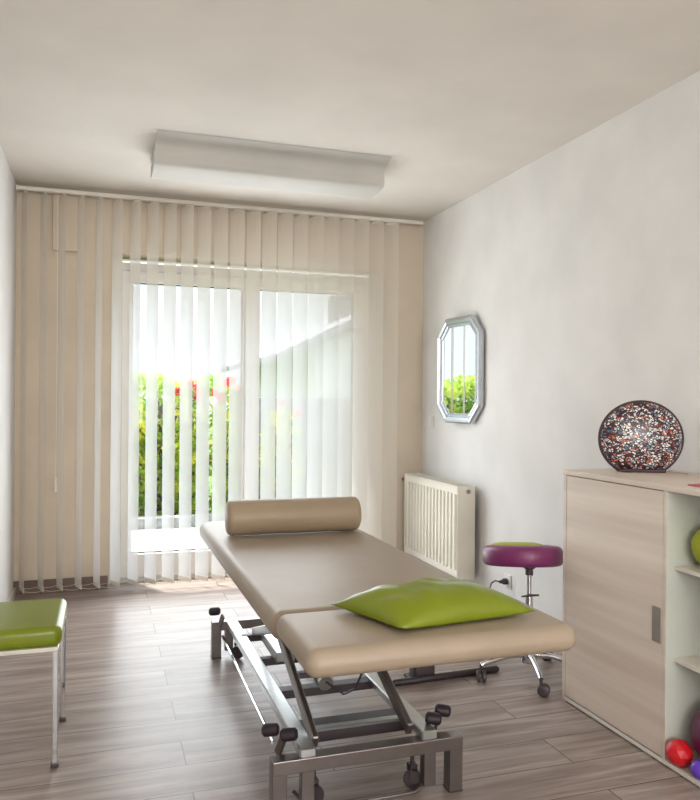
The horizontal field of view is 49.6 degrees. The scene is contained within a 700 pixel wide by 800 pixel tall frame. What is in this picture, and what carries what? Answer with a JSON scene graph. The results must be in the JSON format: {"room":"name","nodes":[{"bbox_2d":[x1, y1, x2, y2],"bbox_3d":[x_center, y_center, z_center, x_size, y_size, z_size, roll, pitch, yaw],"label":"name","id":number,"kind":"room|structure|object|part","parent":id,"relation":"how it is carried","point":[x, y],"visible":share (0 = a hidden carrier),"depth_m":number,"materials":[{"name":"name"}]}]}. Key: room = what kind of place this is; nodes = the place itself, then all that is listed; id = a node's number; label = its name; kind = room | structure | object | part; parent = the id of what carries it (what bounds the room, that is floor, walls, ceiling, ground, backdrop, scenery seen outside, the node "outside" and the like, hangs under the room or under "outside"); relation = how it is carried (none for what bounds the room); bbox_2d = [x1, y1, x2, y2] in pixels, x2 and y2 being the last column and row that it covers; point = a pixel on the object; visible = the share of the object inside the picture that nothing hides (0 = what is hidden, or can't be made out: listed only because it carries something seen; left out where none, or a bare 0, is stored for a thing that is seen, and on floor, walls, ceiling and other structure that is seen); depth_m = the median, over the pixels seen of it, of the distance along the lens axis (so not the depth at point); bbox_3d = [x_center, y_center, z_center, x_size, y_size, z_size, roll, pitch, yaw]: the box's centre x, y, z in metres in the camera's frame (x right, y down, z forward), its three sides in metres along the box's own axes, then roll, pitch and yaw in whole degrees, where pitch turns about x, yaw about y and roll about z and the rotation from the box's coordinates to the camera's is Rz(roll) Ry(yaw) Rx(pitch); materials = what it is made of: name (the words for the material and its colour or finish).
{"room":"physiotherapy treatment room","nodes":[
{"label":"physiotherapy treatment room","id":0,"kind":"room"},
{"bbox_2d":[0,144,16,601],"bbox_3d":[-0.797,-0.056,0.441,0.200,2.600,9.736,0,0,-18],"label":"wall","id":1,"kind":"structure","parent":0,"point":[8,193],"depth_m":4.40,"materials":[{"name":"white paint"}]},
{"bbox_2d":[7,587,15,601],"bbox_3d":[-0.687,1.220,0.416,0.014,0.050,9.216,0,0,-18],"label":"baseboard","id":2,"kind":"structure","parent":1,"relation":"attached to","point":[12,595],"depth_m":4.63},
{"bbox_2d":[14,190,423,586],"bbox_3d":[-0.839,-0.052,5.394,2.815,2.600,0.300,0,0,-18],"label":"wall","id":3,"kind":"structure","parent":0,"point":[411,237],"depth_m":4.94,"materials":[{"name":"beige paint"}]},
{"bbox_2d":[13,576,107,594],"bbox_3d":[-1.866,1.196,4.892,0.570,0.085,0.016,0,0,-18],"label":"baseboard","id":4,"kind":"structure","parent":3,"relation":"attached to","point":[67,582],"depth_m":4.88,"materials":[{"name":"brown wood"}]},
{"bbox_2d":[52,188,80,251],"bbox_3d":[-1.823,-1.160,4.895,0.187,0.399,0.030,0,0,-18],"label":"box","id":5,"kind":"object","parent":3,"relation":"attached to","point":[71,223],"visible":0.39,"depth_m":4.88,"materials":[{"name":"beige paint"}]},
{"bbox_2d":[109,262,277,581],"bbox_3d":[-0.691,0.141,5.442,1.970,2.215,0.170,0,0,-18],"label":"door","id":6,"kind":"structure","parent":3,"relation":"in","point":[126,266],"depth_m":5.15,"materials":[{"name":"white plastic"}]},
{"bbox_2d":[0,0,699,221],"bbox_3d":[0.646,-1.419,0.913,3.215,0.150,9.736,0,0,-18],"label":"ceiling","id":7,"kind":"structure","parent":0,"point":[462,96],"depth_m":3.19,"materials":[{"name":"paint"}]},
{"bbox_2d":[16,185,422,593],"bbox_3d":[-0.784,-0.060,5.141,2.749,2.535,0.120,0,0,-18],"label":"vertical blind","id":8,"kind":"object","parent":7,"relation":"hanging from","point":[345,304],"visible":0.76,"depth_m":5.15,"materials":[{"name":"beige fabric"}]},
{"bbox_3d":[-1.845,-0.373,4.761,0.015,1.905,0.015,0,0,4],"label":"pull cord","id":9,"kind":"part","parent":8,"relation":"part of","materials":[{"name":"white metal"}]},
{"bbox_3d":[-0.947,1.200,5.143,2.395,0.013,0.006,0,0,-18],"label":"bead chain","id":10,"kind":"part","parent":8,"relation":"part of","materials":[{"name":"white metal"}]},
{"bbox_3d":[-0.855,1.200,5.069,2.448,0.013,0.006,0,0,-19],"label":"bead chain","id":11,"kind":"part","parent":8,"relation":"part of","materials":[{"name":"white metal"}]},
{"bbox_2d":[150,130,391,198],"bbox_3d":[-0.455,-1.280,4.259,1.274,0.136,0.580,0,0,-18],"label":"ceiling light","id":12,"kind":"object","parent":7,"relation":"attached to","point":[176,156],"visible":1,"depth_m":4.12,"materials":[{"name":"plastic"}]},
{"bbox_2d":[0,527,699,799],"bbox_3d":[0.880,1.319,2.092,15.000,0.120,11.820,0,0,-18],"label":"floor","id":13,"kind":"structure","parent":0,"point":[150,714],"depth_m":2.92,"materials":[{"name":"grey laminate"}]},
{"bbox_2d":[0,598,66,768],"bbox_3d":[-1.227,1.004,2.692,0.396,0.476,0.433,0,0,-18],"label":"upholstered stool","id":14,"kind":"object","parent":13,"relation":"on","point":[27,626],"visible":1,"depth_m":2.57,"materials":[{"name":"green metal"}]},
{"bbox_3d":[-1.220,0.840,2.690,0.365,0.015,0.400,0,0,-18],"label":"seat frame","id":15,"kind":"part","parent":14,"relation":"part of","materials":[{"name":"beige metal"}]},
{"bbox_3d":[-1.229,0.800,2.700,0.395,0.068,0.415,0,0,-18],"label":"seat","id":16,"kind":"part","parent":14,"relation":"part of","materials":[{"name":"green leather"}]},
{"bbox_3d":[-1.000,1.038,2.566,0.018,0.388,0.018,0,0,-18],"label":"leg","id":17,"kind":"part","parent":14,"relation":"part of","materials":[{"name":"silver metal"}]},
{"bbox_3d":[-1.113,1.038,2.936,0.018,0.388,0.018,0,0,-18],"label":"leg","id":18,"kind":"part","parent":14,"relation":"part of","materials":[{"name":"silver metal"}]},
{"bbox_2d":[138,514,211,529],"bbox_3d":[-0.987,1.263,7.773,15.000,0.210,0.140,0,0,-18],"label":"kerb","id":19,"kind":"object","parent":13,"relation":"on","point":[141,519],"depth_m":7.42,"materials":[{"name":"white concrete"}]},
{"bbox_2d":[199,521,575,799],"bbox_3d":[-0.079,0.912,2.798,0.728,0.680,2.067,0,0,-18],"label":"table","id":20,"kind":"object","parent":13,"relation":"on","point":[291,581],"visible":0.87,"depth_m":2.40,"materials":[{"name":"beige leather"}]},
{"bbox_3d":[-0.651,1.176,3.673,0.045,0.136,0.048,0,0,-18],"label":"leg","id":21,"kind":"part","parent":20,"relation":"part of","materials":[{"name":"grey paint"}]},
{"bbox_3d":[-0.614,1.056,3.603,0.010,0.077,0.059,0,0,-37],"label":"pedal lever","id":22,"kind":"part","parent":20,"relation":"part of","materials":[{"name":"grey paint"}]},
{"bbox_3d":[-0.592,1.163,3.692,0.040,0.110,0.036,0,0,-18],"label":"post","id":23,"kind":"part","parent":20,"relation":"part of","materials":[{"name":"grey metal"}]},
{"bbox_3d":[-0.430,1.121,3.040,0.013,0.028,1.200,0,0,-17],"label":"pedal rod","id":24,"kind":"part","parent":20,"relation":"part of","materials":[{"name":"silver metal"}]},
{"bbox_3d":[-0.254,0.869,2.902,0.020,0.418,1.180,0,0,-18],"label":"lift arm","id":25,"kind":"part","parent":20,"relation":"part of","materials":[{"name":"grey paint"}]},
{"bbox_3d":[-0.354,1.073,2.991,0.052,0.053,1.500,0,0,-18],"label":"rail","id":26,"kind":"part","parent":20,"relation":"part of","materials":[{"name":"silver metal"}]},
{"bbox_3d":[-0.215,1.177,2.263,0.045,0.139,0.048,0,0,-18],"label":"leg","id":27,"kind":"part","parent":20,"relation":"part of","materials":[{"name":"grey paint"}]},
{"bbox_3d":[-0.215,1.071,2.344,0.010,0.077,0.059,0,0,-37],"label":"pedal lever","id":28,"kind":"part","parent":20,"relation":"part of","materials":[{"name":"grey paint"}]},
{"bbox_2d":[225,496,361,535],"bbox_3d":[-0.245,0.504,3.304,0.586,0.150,0.161,0,0,-18],"label":"bolster","id":29,"kind":"object","parent":20,"relation":"on","point":[316,514],"visible":1,"depth_m":3.24,"materials":[{"name":"beige leather"}]},
{"bbox_3d":[-0.251,0.868,2.764,0.022,0.401,0.947,0,0,-18],"label":"lift arm","id":30,"kind":"part","parent":20,"relation":"part of","materials":[{"name":"grey paint"}]},
{"bbox_3d":[-0.131,1.166,2.291,0.040,0.110,0.036,0,0,-18],"label":"post","id":31,"kind":"part","parent":20,"relation":"part of","materials":[{"name":"grey metal"}]},
{"bbox_3d":[-0.188,0.970,3.075,0.068,0.190,0.651,0,0,-18],"label":"motor","id":32,"kind":"part","parent":20,"relation":"part of","materials":[{"name":"silver metal"}]},
{"bbox_2d":[199,521,456,638],"bbox_3d":[-0.141,0.620,2.939,0.694,0.078,1.660,0,0,-18],"label":"cushion","id":33,"kind":"object","parent":20,"relation":"on","point":[281,574],"depth_m":2.64,"materials":[{"name":"beige leather"}]},
{"bbox_3d":[0.033,1.052,2.466,0.340,0.010,0.030,0,0,-18],"label":"cross plate","id":34,"kind":"part","parent":20,"relation":"part of","materials":[{"name":"silver metal"}]},
{"bbox_3d":[0.046,0.870,2.862,0.022,0.401,0.947,0,0,-18],"label":"lift arm","id":35,"kind":"part","parent":20,"relation":"part of","materials":[{"name":"grey paint"}]},
{"bbox_3d":[0.027,1.076,3.116,0.052,0.053,1.500,0,0,-18],"label":"rail","id":36,"kind":"part","parent":20,"relation":"part of","materials":[{"name":"silver metal"}]},
{"bbox_2d":[276,596,575,677],"bbox_3d":[0.194,0.608,1.982,0.724,0.070,0.347,0,0,-18],"label":"cushion","id":37,"kind":"object","parent":20,"relation":"on","point":[333,643],"depth_m":1.85,"materials":[{"name":"beige leather"}]},
{"bbox_3d":[0.249,1.169,2.416,0.040,0.110,0.036,0,0,-18],"label":"post","id":38,"kind":"part","parent":20,"relation":"part of","materials":[{"name":"grey metal"}]},
{"bbox_2d":[330,577,534,628],"bbox_3d":[0.220,0.529,2.029,0.479,0.088,0.269,0,0,-25],"label":"pillow","id":39,"kind":"object","parent":20,"relation":"on","point":[428,601],"visible":1,"depth_m":1.95,"materials":[{"name":"green leather"}]},
{"bbox_3d":[0.333,1.181,2.443,0.045,0.139,0.048,0,0,-18],"label":"leg","id":40,"kind":"part","parent":20,"relation":"part of","materials":[{"name":"grey paint"}]},
{"bbox_2d":[392,665,498,686],"bbox_3d":[0.420,1.204,3.443,0.540,0.105,0.126,0,0,-20],"label":"switch","id":41,"kind":"object","parent":13,"relation":"on","point":[416,675],"visible":0.67,"depth_m":3.38,"materials":[{"name":"black rubber"}]},
{"bbox_2d":[404,665,434,677],"bbox_3d":[0.321,1.203,3.422,0.132,0.105,0.100,0,0,-18],"label":"switch","id":42,"kind":"object","parent":41,"relation":"attached to","point":[427,671],"depth_m":3.37,"materials":[{"name":"plastic"}]},
{"bbox_2d":[476,542,562,697],"bbox_3d":[0.802,0.948,3.449,0.504,0.622,0.518,0,0,-18],"label":"stool","id":43,"kind":"object","parent":13,"relation":"on","point":[530,556],"visible":0.7,"depth_m":3.31,"materials":[{"name":"leather"}]},
{"bbox_3d":[0.691,1.170,3.419,0.225,0.053,0.030,0,0,-18],"label":"leg","id":44,"kind":"part","parent":43,"relation":"part of","materials":[{"name":"silver metal"}]},
{"bbox_3d":[0.767,0.660,3.477,0.240,0.015,0.240,3,-10,-18],"label":"seat panel","id":45,"kind":"part","parent":43,"relation":"part of","materials":[{"name":"rubber"}]},
{"bbox_3d":[0.781,0.703,3.427,0.360,0.091,0.360,3,-10,-18],"label":"seat","id":46,"kind":"part","parent":43,"relation":"part of","materials":[{"name":"purple leather"}]},
{"bbox_3d":[0.820,0.769,3.461,0.060,0.060,0.060,0,0,-18],"label":"seat mount","id":47,"kind":"part","parent":43,"relation":"part of","materials":[{"name":"plastic"}]},
{"bbox_3d":[0.823,0.891,3.449,0.090,0.012,0.012,0,0,-18],"label":"height lever","id":48,"kind":"part","parent":43,"relation":"part of","materials":[{"name":"plastic"}]},
{"bbox_3d":[0.815,1.171,3.328,0.030,0.053,0.225,0,0,1],"label":"leg","id":49,"kind":"part","parent":43,"relation":"part of","materials":[{"name":"silver metal"}]},
{"bbox_3d":[0.942,1.172,3.418,0.225,0.053,0.030,0,0,19],"label":"leg","id":50,"kind":"part","parent":43,"relation":"part of","materials":[{"name":"silver metal"}]},
{"bbox_2d":[562,468,699,786],"bbox_3d":[1.296,0.779,2.663,0.443,0.967,1.247,0,0,-18],"label":"base cabinet","id":51,"kind":"object","parent":13,"relation":"on","point":[631,572],"visible":0.89,"depth_m":2.77,"materials":[{"name":"brown wood"}]},
{"bbox_3d":[1.107,0.788,3.245,0.439,0.947,0.020,0,0,-18],"label":"panel","id":52,"kind":"part","parent":51,"relation":"part of","materials":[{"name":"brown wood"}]},
{"bbox_3d":[1.001,0.775,2.894,0.018,0.918,0.574,0,0,-18],"label":"door","id":53,"kind":"part","parent":51,"relation":"part of","materials":[{"name":"brown wood"}]},
{"bbox_2d":[598,400,689,474],"bbox_3d":[1.204,0.148,3.110,0.347,0.295,0.141,0,0,22],"label":"decorative lamp","id":54,"kind":"object","parent":51,"relation":"on","point":[640,436],"visible":1,"depth_m":3.08,"materials":[{"name":"mosaic glass"},{"name":"dark brown metal"}]},
{"bbox_3d":[1.073,0.784,2.646,0.008,0.123,0.042,0,0,-18],"label":"handle","id":55,"kind":"part","parent":51,"relation":"part of","materials":[{"name":"silver metal"}]},
{"bbox_2d":[666,738,693,767],"bbox_3d":[1.117,1.196,2.565,0.086,0.090,0.090,0,0,-18],"label":"ball","id":56,"kind":"object","parent":51,"relation":"on","point":[679,752],"visible":1,"depth_m":2.54,"materials":[{"name":"red rubber"}]},
{"bbox_2d":[674,655,699,673],"bbox_3d":[1.402,0.900,2.385,0.394,0.014,0.612,0,0,-18],"label":"shelf","id":57,"kind":"object","parent":51,"relation":"attached to","point":[692,662],"depth_m":2.59,"materials":[{"name":"beige wood"}]},
{"bbox_2d":[675,564,699,576],"bbox_3d":[1.405,0.582,2.385,0.394,0.014,0.612,0,0,-18],"label":"shelf","id":58,"kind":"object","parent":51,"relation":"attached to","point":[680,569],"depth_m":2.59,"materials":[{"name":"beige wood"}]},
{"bbox_2d":[688,484,699,487],"bbox_3d":[1.248,0.290,2.504,0.130,0.009,0.200,0,0,-30],"label":"booklet","id":59,"kind":"object","parent":51,"relation":"on","point":[689,485],"visible":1,"depth_m":2.54,"materials":[{"name":"red paper"}]},
{"bbox_2d":[690,759,699,778],"bbox_3d":[1.148,1.211,2.480,0.060,0.060,0.060,0,0,-18],"label":"ball","id":60,"kind":"object","parent":51,"relation":"on","point":[695,765],"visible":1,"depth_m":2.47,"materials":[{"name":"plastic"}]},
{"bbox_2d":[691,709,699,755],"bbox_3d":[1.265,1.127,2.528,0.230,0.230,0.230,0,0,-18],"label":"exercise ball","id":61,"kind":"object","parent":51,"relation":"on","point":[695,727],"visible":1,"depth_m":2.53,"materials":[{"name":"purple plastic"}]},
{"bbox_2d":[691,529,699,562],"bbox_3d":[1.240,0.498,2.569,0.152,0.152,0.153,0,0,-18],"label":"ball","id":62,"kind":"object","parent":51,"relation":"on","point":[695,542],"visible":1,"depth_m":2.56,"materials":[{"name":"rubber"}]},
{"bbox_2d":[421,71,699,621],"bbox_3d":[2.067,-0.032,1.383,0.200,2.600,9.736,0,0,-18],"label":"wall","id":63,"kind":"structure","parent":0,"point":[578,268],"depth_m":3.97,"materials":[{"name":"white paint"}]},
{"bbox_2d":[402,473,474,579],"bbox_3d":[0.605,0.899,5.215,0.161,0.710,0.929,0,0,-18],"label":"radiator","id":64,"kind":"object","parent":63,"relation":"attached to","point":[439,513],"visible":0.97,"depth_m":5.01,"materials":[{"name":"metal"}]},
{"bbox_3d":[0.555,0.839,5.184,0.035,0.570,0.862,0,0,-18],"label":"panel","id":65,"kind":"part","parent":64,"relation":"part of","materials":[{"name":"metal"}]},
{"bbox_2d":[405,473,472,487],"bbox_3d":[0.599,0.550,5.198,0.125,0.012,0.870,0,0,-18],"label":"grille","id":66,"kind":"object","parent":64,"relation":"attached to","point":[417,477],"depth_m":5.16,"materials":[{"name":"white metal"}]},
{"bbox_2d":[437,314,483,423],"bbox_3d":[0.718,-0.198,5.003,0.036,0.704,0.544,0,0,-23],"label":"wall mirror","id":67,"kind":"object","parent":63,"relation":"attached to","point":[460,340],"visible":1,"depth_m":4.98,"materials":[{"name":"silver metal"}]},
{"bbox_2d":[443,325,475,413],"bbox_3d":[0.727,-0.198,5.007,0.008,0.580,0.440,0,0,-23],"label":"mirror glass","id":68,"kind":"object","parent":67,"relation":"attached to","point":[459,341],"depth_m":5.00,"materials":[{"name":"clear mirror"}]},
{"bbox_2d":[489,578,507,587],"bbox_3d":[0.838,1.155,4.558,0.072,0.208,0.274,0,0,-29],"label":"plug","id":69,"kind":"object","parent":63,"relation":"attached to","point":[504,581],"visible":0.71,"depth_m":4.45,"materials":[{"name":"plastic"}]},
{"bbox_2d":[504,573,511,588],"bbox_3d":[0.931,1.071,4.472,0.010,0.080,0.080,0,0,-18],"label":"wall socket","id":70,"kind":"object","parent":63,"relation":"attached to","point":[509,585],"visible":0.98,"depth_m":4.45,"materials":[{"name":"white plastic"}]},
{"label":"outside","id":71,"kind":"structure","parent":0,"visible":0},
{"bbox_2d":[209,417,228,513],"bbox_3d":[-7.407,1.397,38.495,90.000,0.250,62.240,0,0,-18],"label":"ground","id":72,"kind":"structure","parent":71,"point":[210,429],"depth_m":18.73,"materials":[{"name":"green plant"}]},
{"bbox_2d":[138,399,159,515],"bbox_3d":[-2.171,0.635,7.709,0.489,1.312,0.419,0,0,-18],"label":"flowering shrub","id":73,"kind":"object","parent":72,"relation":"on","point":[142,417],"visible":0.13,"depth_m":7.66,"materials":[{"name":"green plant"}]},
{"bbox_2d":[138,372,212,515],"bbox_3d":[-4.158,0.444,7.756,5.670,1.739,0.828,0,0,-18],"label":"hedge","id":74,"kind":"object","parent":72,"relation":"on","point":[142,379],"visible":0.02,"depth_m":8.27,"materials":[{"name":"green plant"}]},
{"bbox_2d":[160,381,196,514],"bbox_3d":[-1.713,0.533,7.868,0.496,1.523,0.457,0,0,-5],"label":"flowering shrub","id":75,"kind":"object","parent":72,"relation":"on","point":[177,389],"visible":0.26,"depth_m":7.80,"materials":[{"name":"green plant"}]},
{"bbox_2d":[175,387,179,394],"bbox_3d":[-1.766,-0.089,7.767,0.083,0.088,0.084,0,0,-10],"label":"flower","id":76,"kind":"object","parent":75,"relation":"on","point":[177,390],"depth_m":7.77,"materials":[{"name":"red plant"}]},
{"bbox_2d":[209,377,228,502],"bbox_3d":[-1.261,0.522,8.005,0.473,1.554,0.432,0,0,8],"label":"flowering shrub","id":77,"kind":"object","parent":72,"relation":"on","point":[227,406],"visible":0.12,"depth_m":7.93,"materials":[{"name":"green plant"}]},
{"bbox_2d":[227,335,307,396],"bbox_3d":[0.655,-0.555,18.110,6.450,3.750,6.800,0,0,-18],"label":"house","id":78,"kind":"structure","parent":72,"relation":"on","point":[292,335],"depth_m":17.73,"materials":[{"name":"grey tile"}]},
{"bbox_2d":[259,424,291,497],"bbox_3d":[-0.749,0.645,8.181,0.552,1.315,0.476,0,0,-18],"label":"flowering shrub","id":79,"kind":"object","parent":72,"relation":"on","point":[275,424],"visible":0.08,"depth_m":8.09,"materials":[{"name":"green plant"}]},
{"bbox_2d":[259,397,306,498],"bbox_3d":[2.240,0.666,9.896,7.550,1.340,0.200,0,0,-18],"label":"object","id":80,"kind":"structure","parent":72,"relation":"on","point":[259,397],"depth_m":8.71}
]}

